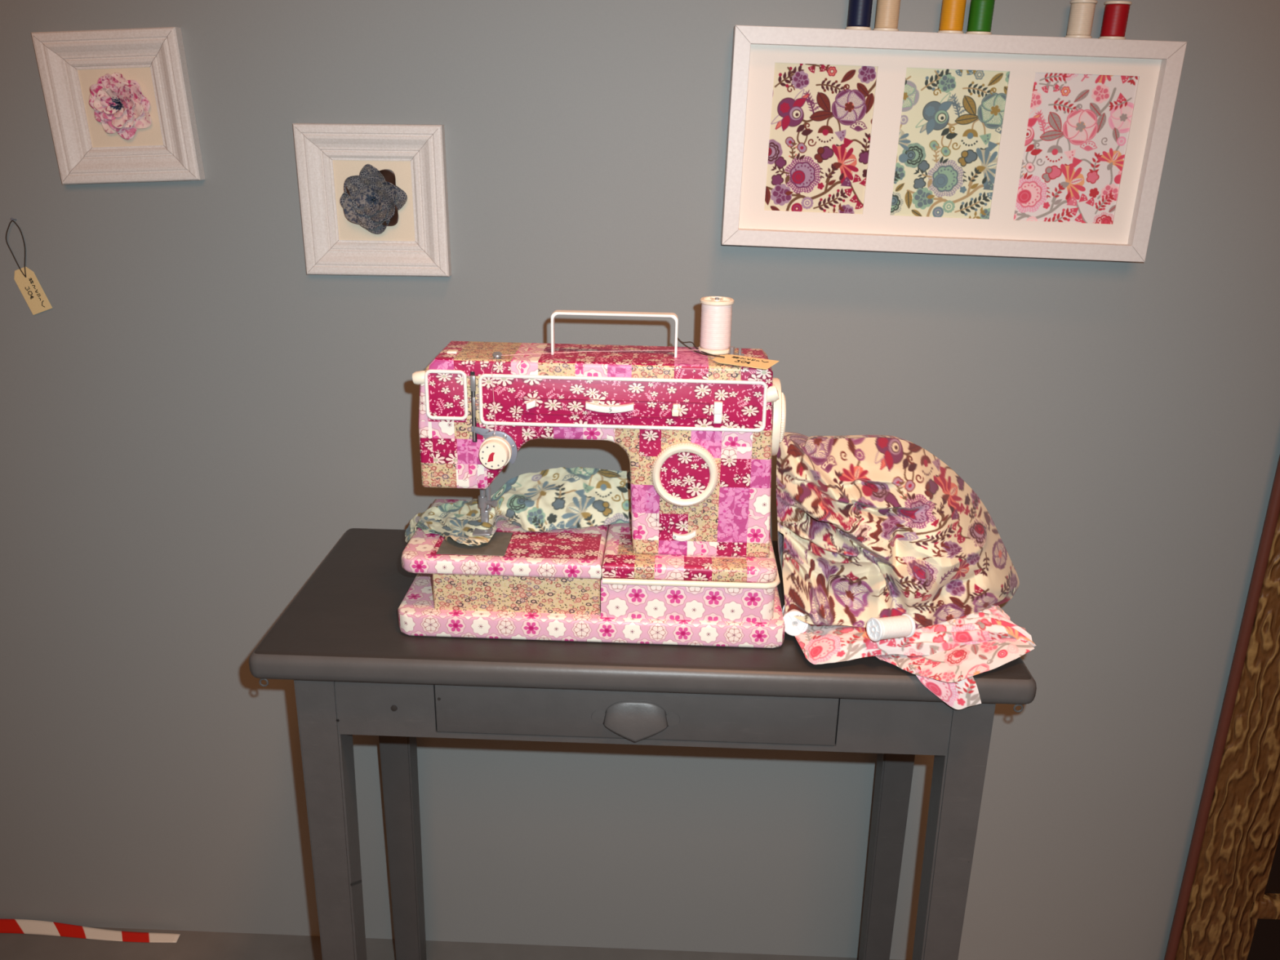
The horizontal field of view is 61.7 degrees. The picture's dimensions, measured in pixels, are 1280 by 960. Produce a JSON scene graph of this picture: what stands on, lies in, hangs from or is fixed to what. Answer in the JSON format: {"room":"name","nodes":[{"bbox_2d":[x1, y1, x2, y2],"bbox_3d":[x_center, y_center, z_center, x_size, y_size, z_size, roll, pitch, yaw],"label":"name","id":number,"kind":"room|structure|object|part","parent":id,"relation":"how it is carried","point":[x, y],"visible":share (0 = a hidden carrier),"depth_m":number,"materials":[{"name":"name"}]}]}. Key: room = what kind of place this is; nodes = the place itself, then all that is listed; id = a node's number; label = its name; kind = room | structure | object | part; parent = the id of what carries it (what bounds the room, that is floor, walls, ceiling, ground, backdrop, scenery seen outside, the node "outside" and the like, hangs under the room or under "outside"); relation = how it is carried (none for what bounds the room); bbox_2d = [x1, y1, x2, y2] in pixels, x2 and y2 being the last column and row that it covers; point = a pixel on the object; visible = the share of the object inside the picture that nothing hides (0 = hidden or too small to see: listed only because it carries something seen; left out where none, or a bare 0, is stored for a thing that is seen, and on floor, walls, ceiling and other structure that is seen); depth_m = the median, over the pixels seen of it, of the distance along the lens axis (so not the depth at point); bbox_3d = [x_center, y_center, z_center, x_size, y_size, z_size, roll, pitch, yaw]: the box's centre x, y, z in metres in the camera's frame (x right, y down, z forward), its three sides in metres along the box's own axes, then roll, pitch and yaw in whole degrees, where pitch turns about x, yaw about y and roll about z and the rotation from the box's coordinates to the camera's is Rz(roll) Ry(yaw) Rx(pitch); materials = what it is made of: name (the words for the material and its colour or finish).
{"room":"sewing room","nodes":[
{"label":"sewing room","id":0,"kind":"room"},
{"bbox_2d":[0,926,898,959],"bbox_3d":[-0.120,1.207,0.554,4.200,0.050,2.660,2,20,2],"label":"floor","id":1,"kind":"structure","parent":0,"point":[190,944],"depth_m":1.73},
{"bbox_2d":[0,919,180,942],"bbox_3d":[-1.022,0.727,1.747,0.545,0.022,0.024,2,20,2],"label":"barrier tape","id":2,"kind":"object","parent":1,"relation":"on","point":[6,926],"visible":1,"depth_m":1.75,"materials":[{"name":"red plastic"}]},
{"bbox_2d":[248,528,1036,959],"bbox_3d":[-0.002,0.489,1.372,0.803,0.760,0.354,2,20,2],"label":"console table","id":3,"kind":"object","parent":1,"relation":"on","point":[341,642],"visible":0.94,"depth_m":1.12,"materials":[{"name":"paint"}]},
{"bbox_3d":[-0.345,0.539,1.257,0.045,0.729,0.045,2,20,2],"label":"leg","id":4,"kind":"part","parent":3,"relation":"part of","materials":[{"name":"grey paint"}]},
{"bbox_3d":[-0.335,0.448,1.514,0.045,0.729,0.045,2,20,2],"label":"leg","id":5,"kind":"part","parent":3,"relation":"part of","materials":[{"name":"grey paint"}]},
{"bbox_2d":[397,297,786,648],"bbox_3d":[-0.048,-0.023,1.153,0.410,0.350,0.184,2,20,2],"label":"sewing machine","id":6,"kind":"object","parent":3,"relation":"on","point":[695,564],"visible":1,"depth_m":1.10,"materials":[{"name":"fabric"}]},
{"bbox_3d":[-0.219,-0.102,1.074,0.016,0.015,0.014,2,20,2],"label":"hinge knob","id":7,"kind":"part","parent":6,"relation":"part of","materials":[{"name":"beige plastic"}]},
{"bbox_3d":[-0.194,-0.086,1.074,0.039,0.048,0.004,2,20,2],"label":"panel","id":8,"kind":"part","parent":6,"relation":"part of","materials":[{"name":"fabric"}]},
{"bbox_3d":[-0.167,-0.072,1.076,0.005,0.068,0.006,2,20,2],"label":"take lever","id":9,"kind":"part","parent":6,"relation":"part of","materials":[{"name":"metal"}]},
{"bbox_3d":[-0.176,0.068,1.146,0.071,0.002,0.064,2,20,2],"label":"needle plate","id":10,"kind":"part","parent":6,"relation":"part of","materials":[{"name":"metal"}]},
{"bbox_2d":[404,466,631,546],"bbox_3d":[-0.129,0.042,1.183,0.274,0.084,0.114,-1,20,-5],"label":"fabric piece","id":11,"kind":"object","parent":6,"relation":"on","point":[562,497],"visible":0.87,"depth_m":1.19,"materials":[{"name":"multicoloured fabric"}]},
{"bbox_3d":[-0.108,-0.076,1.068,0.010,0.010,0.009,2,20,2],"label":"slide lever","id":12,"kind":"part","parent":6,"relation":"part of","materials":[{"name":"white plastic"}]},
{"bbox_2d":[397,573,785,648],"bbox_3d":[-0.050,0.128,1.207,0.410,0.028,0.184,2,20,2],"label":"base","id":13,"kind":"object","parent":6,"relation":"attached to","point":[419,613],"depth_m":1.12,"materials":[{"name":"pink fabric"}]},
{"bbox_3d":[-0.030,-0.072,1.067,0.048,0.010,0.008,2,20,2],"label":"stitch length lever","id":14,"kind":"part","parent":6,"relation":"part of","materials":[{"name":"white plastic"}]},
{"bbox_3d":[-0.026,-0.147,1.088,0.128,0.047,0.012,2,20,2],"label":"carrying handle","id":15,"kind":"part","parent":6,"relation":"part of","materials":[{"name":"white plastic"}]},
{"bbox_3d":[-0.018,-0.077,1.071,0.284,0.049,0.004,2,20,2],"label":"control panel","id":16,"kind":"part","parent":6,"relation":"part of","materials":[{"name":"fabric"}]},
{"bbox_3d":[0.046,0.057,1.114,0.024,0.013,0.007,2,20,2],"label":"drop feed lever","id":17,"kind":"part","parent":6,"relation":"part of","materials":[{"name":"white plastic"}]},
{"bbox_2d":[697,296,733,355],"bbox_3d":[0.079,-0.160,1.108,0.035,0.054,0.035,2,20,2],"label":"thread spool","id":18,"kind":"object","parent":6,"relation":"on","point":[716,314],"visible":1,"depth_m":1.10,"materials":[{"name":"fabric"}]},
{"bbox_2d":[713,400,722,423],"bbox_3d":[0.077,-0.067,1.066,0.008,0.022,0.006,2,20,2],"label":"rocker switch","id":19,"kind":"object","parent":6,"relation":"attached to","point":[717,405],"depth_m":1.06,"materials":[{"name":"white plastic"}]},
{"bbox_2d":[677,337,779,369],"bbox_3d":[0.079,-0.128,1.082,0.133,0.010,0.037,18,26,39],"label":"price tag","id":20,"kind":"object","parent":6,"relation":"on","point":[731,359],"visible":0.96,"depth_m":1.06,"materials":[{"name":"beige paper"}]},
{"bbox_3d":[0.129,-0.086,1.068,0.021,0.019,0.017,2,20,2],"label":"hinge knob","id":21,"kind":"part","parent":6,"relation":"part of","materials":[{"name":"beige plastic"}]},
{"bbox_3d":[0.146,-0.065,1.116,0.006,0.052,0.052,2,20,2],"label":"clutch knob","id":22,"kind":"part","parent":6,"relation":"part of","materials":[{"name":"beige plastic"}]},
{"bbox_3d":[-0.005,0.251,1.113,0.069,0.044,0.011,2,20,2],"label":"drawer pull","id":23,"kind":"part","parent":3,"relation":"part of","materials":[{"name":"grey paint"}]},
{"bbox_3d":[-0.004,0.240,1.123,0.418,0.061,0.018,2,20,2],"label":"drawer","id":24,"kind":"part","parent":3,"relation":"part of","materials":[{"name":"grey paint"}]},
{"bbox_2d":[782,604,808,635],"bbox_3d":[0.167,0.148,1.151,0.028,0.032,0.043,4,20,8],"label":"thread spool","id":25,"kind":"object","parent":3,"relation":"on","point":[794,626],"visible":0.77,"depth_m":1.13,"materials":[{"name":"white plastic"}]},
{"bbox_3d":[0.346,0.468,1.496,0.045,0.729,0.045,2,20,2],"label":"leg","id":26,"kind":"part","parent":3,"relation":"part of","materials":[{"name":"grey paint"}]},
{"bbox_2d":[776,431,1019,629],"bbox_3d":[0.295,0.041,1.211,0.290,0.180,0.288,2,20,2],"label":"fabric piece","id":27,"kind":"object","parent":3,"relation":"on","point":[869,526],"visible":0.98,"depth_m":1.13,"materials":[{"name":"multicoloured fabric"}]},
{"bbox_2d":[795,604,1035,709],"bbox_3d":[0.288,0.176,1.131,0.253,0.061,0.164,2,20,2],"label":"fabric piece","id":28,"kind":"object","parent":3,"relation":"on","point":[945,657],"visible":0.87,"depth_m":1.09,"materials":[{"name":"pink fabric"}]},
{"bbox_2d":[866,613,915,641],"bbox_3d":[0.253,0.148,1.079,0.046,0.028,0.024,-8,22,-24],"label":"thread spool","id":29,"kind":"object","parent":28,"relation":"on","point":[877,629],"visible":1,"depth_m":1.07,"materials":[{"name":"white plastic"}]},
{"bbox_3d":[0.337,0.559,1.239,0.045,0.729,0.045,2,20,2],"label":"leg","id":30,"kind":"part","parent":3,"relation":"part of","materials":[{"name":"grey paint"}]},
{"bbox_2d":[0,0,1279,959],"bbox_3d":[-0.050,-0.475,1.335,4.200,2.600,0.060,2,20,2],"label":"wall","id":31,"kind":"structure","parent":0,"point":[196,418],"depth_m":1.45,"materials":[{"name":"grey paint"}]},
{"bbox_2d":[31,26,205,184],"bbox_3d":[-0.641,-0.457,1.315,0.186,0.186,0.031,2,20,2],"label":"picture frame","id":32,"kind":"object","parent":31,"relation":"attached to","point":[119,104],"visible":1,"depth_m":1.31,"materials":[{"name":"white wood"}]},
{"bbox_2d":[108,97,123,112],"bbox_3d":[-0.639,-0.461,1.315,0.018,0.020,0.015,-1,19,3],"label":"button","id":33,"kind":"object","parent":32,"relation":"on","point":[115,104],"depth_m":1.31,"materials":[{"name":"blue fabric"}]},
{"bbox_2d":[292,123,451,276],"bbox_3d":[-0.335,-0.349,1.343,0.187,0.187,0.030,1,20,2],"label":"picture frame","id":34,"kind":"object","parent":31,"relation":"attached to","point":[374,197],"visible":1,"depth_m":1.34,"materials":[{"name":"white wood"}]},
{"bbox_2d":[364,193,379,206],"bbox_3d":[-0.333,-0.352,1.342,0.019,0.019,0.015,1,20,2],"label":"button","id":35,"kind":"object","parent":34,"relation":"on","point":[371,199],"depth_m":1.34,"materials":[{"name":"blue fabric"}]},
{"bbox_2d":[720,25,1186,262],"bbox_3d":[0.363,-0.402,1.290,0.524,0.268,0.045,3,20,1],"label":"picture frame","id":36,"kind":"object","parent":31,"relation":"attached to","point":[837,139],"visible":1,"depth_m":1.28,"materials":[{"name":"white paint"}]},
{"bbox_2d":[764,62,877,213],"bbox_3d":[0.216,-0.408,1.287,0.120,0.169,0.001,3,20,1],"label":"print","id":37,"kind":"object","parent":36,"relation":"attached to","point":[821,117],"depth_m":1.29},
{"bbox_2d":[845,0,872,30],"bbox_3d":[0.255,-0.546,1.242,0.029,0.046,0.029,3,20,1],"label":"thread spool","id":38,"kind":"object","parent":36,"relation":"on","point":[860,11],"visible":0.97,"depth_m":1.24,"materials":[{"name":"fabric"}]},
{"bbox_2d":[873,0,900,31],"bbox_3d":[0.287,-0.542,1.242,0.029,0.040,0.029,3,20,1],"label":"thread spool","id":39,"kind":"object","parent":36,"relation":"on","point":[887,11],"visible":0.95,"depth_m":1.23,"materials":[{"name":"fabric"}]},
{"bbox_2d":[889,67,1009,218],"bbox_3d":[0.369,-0.401,1.284,0.120,0.169,0.001,3,20,1],"label":"print","id":40,"kind":"object","parent":36,"relation":"attached to","point":[951,122],"depth_m":1.28},
{"bbox_2d":[937,0,966,33],"bbox_3d":[0.362,-0.538,1.241,0.029,0.040,0.029,3,20,1],"label":"thread spool","id":41,"kind":"object","parent":36,"relation":"on","point":[953,11],"visible":0.95,"depth_m":1.23,"materials":[{"name":"fabric"}]},
{"bbox_2d":[965,0,995,34],"bbox_3d":[0.395,-0.537,1.240,0.029,0.040,0.029,3,20,1],"label":"thread spool","id":42,"kind":"object","parent":36,"relation":"on","point":[981,11],"visible":0.99,"depth_m":1.23,"materials":[{"name":"fabric"}]},
{"bbox_2d":[1013,72,1138,224],"bbox_3d":[0.519,-0.395,1.281,0.120,0.169,0.001,3,20,1],"label":"print","id":43,"kind":"object","parent":36,"relation":"attached to","point":[1078,125],"depth_m":1.28},
{"bbox_2d":[1064,0,1097,38],"bbox_3d":[0.509,-0.532,1.238,0.029,0.040,0.029,3,20,1],"label":"thread spool","id":44,"kind":"object","parent":36,"relation":"on","point":[1082,11],"visible":0.98,"depth_m":1.23,"materials":[{"name":"fabric"}]},
{"bbox_2d":[1098,0,1132,39],"bbox_3d":[0.548,-0.530,1.237,0.029,0.040,0.029,3,20,1],"label":"thread spool","id":45,"kind":"object","parent":36,"relation":"on","point":[1116,13],"visible":0.97,"depth_m":1.23,"materials":[{"name":"fabric"}]},
{"bbox_2d":[1164,456,1279,959],"bbox_3d":[1.392,-0.183,1.335,1.100,2.100,0.034,2,20,2],"label":"door","id":46,"kind":"structure","parent":31,"relation":"in","point":[1228,907],"depth_m":1.58,"materials":[{"name":"brown wood"}]},
{"bbox_3d":[1.429,0.666,1.632,0.995,0.033,0.028,2,20,2],"label":"rail","id":47,"kind":"part","parent":46,"relation":"part of","materials":[{"name":"brown wood"}]},
{"bbox_3d":[-0.804,-0.335,1.376,0.004,0.004,0.011,2,20,2],"label":"nail","id":48,"kind":"object","parent":31,"relation":"attached to","visible":0},
{"bbox_2d":[5,220,52,315],"bbox_3d":[-0.797,-0.276,1.396,0.045,0.124,0.006,2,20,2],"label":"price tag","id":49,"kind":"object","parent":48,"relation":"hanging from","point":[27,282],"visible":1,"depth_m":1.41,"materials":[{"name":"beige paper"}]}
]}

